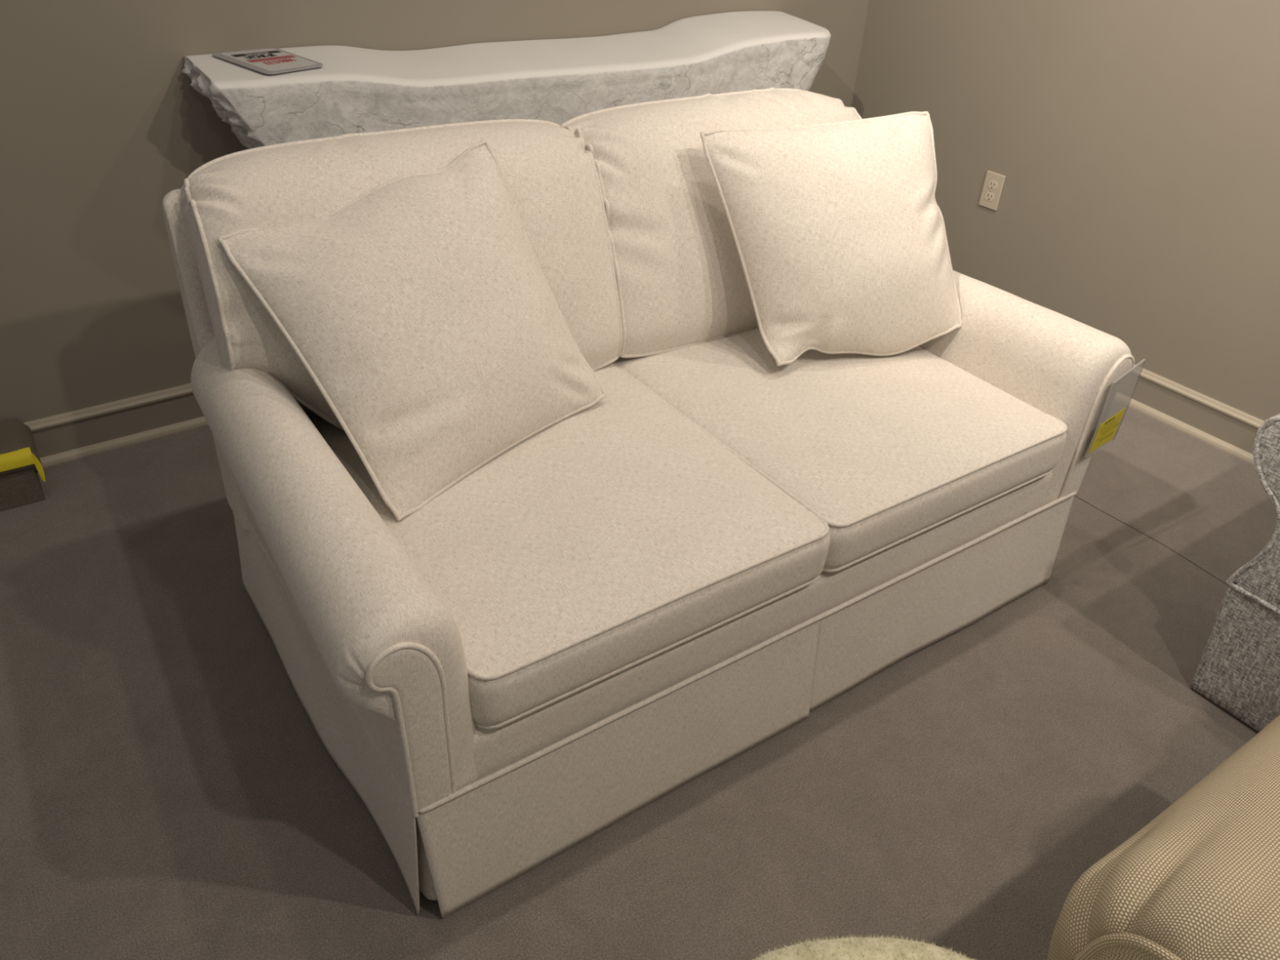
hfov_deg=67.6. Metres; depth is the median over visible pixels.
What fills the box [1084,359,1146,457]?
price tag
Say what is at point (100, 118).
wall
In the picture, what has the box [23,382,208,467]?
baseboard
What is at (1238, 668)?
armchair
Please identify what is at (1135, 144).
wall
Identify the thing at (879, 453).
seat cushion
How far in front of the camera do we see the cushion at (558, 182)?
1.71 m
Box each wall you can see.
[0,0,869,422]
[851,0,1279,421]
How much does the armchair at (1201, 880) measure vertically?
0.840 m
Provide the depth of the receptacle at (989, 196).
3.21 m
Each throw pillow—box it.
[217,138,606,520]
[699,111,961,365]
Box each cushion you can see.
[179,121,620,424]
[308,363,830,725]
[565,88,860,354]
[614,327,1066,568]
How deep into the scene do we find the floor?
1.75 m
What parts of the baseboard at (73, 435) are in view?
cap moulding, shoe moulding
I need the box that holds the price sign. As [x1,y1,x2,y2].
[212,48,323,74]
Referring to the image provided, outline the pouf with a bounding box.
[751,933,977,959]
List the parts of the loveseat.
frame, skirt panel, arm, arm panel, skirt panel, rail, skirt panel, arm, arm panel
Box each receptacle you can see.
[985,191,994,201]
[988,180,997,189]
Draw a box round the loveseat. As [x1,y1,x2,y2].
[162,87,1134,918]
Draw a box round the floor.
[0,405,1276,959]
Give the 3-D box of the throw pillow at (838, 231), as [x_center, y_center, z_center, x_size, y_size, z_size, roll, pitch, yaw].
[0.423,-0.507,2.041,0.578,0.472,0.251,-9,36,-17]
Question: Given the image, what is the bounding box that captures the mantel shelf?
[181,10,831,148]
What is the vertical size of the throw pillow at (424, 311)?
0.474 m
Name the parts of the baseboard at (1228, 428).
shoe moulding, cap moulding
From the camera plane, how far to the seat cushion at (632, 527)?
1.57 m
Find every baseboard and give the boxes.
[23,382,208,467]
[1128,364,1264,465]
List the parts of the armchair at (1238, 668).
skirt panel, arm panel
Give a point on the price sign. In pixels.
(264, 60)
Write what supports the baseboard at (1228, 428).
attached to the wall at (1135, 144)
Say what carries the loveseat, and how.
on the floor
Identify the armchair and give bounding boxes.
[1047,715,1279,959]
[1190,413,1279,732]
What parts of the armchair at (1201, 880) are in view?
arm panel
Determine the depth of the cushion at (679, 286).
2.03 m
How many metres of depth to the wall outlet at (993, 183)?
3.20 m
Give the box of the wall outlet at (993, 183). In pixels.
[978,170,1005,210]

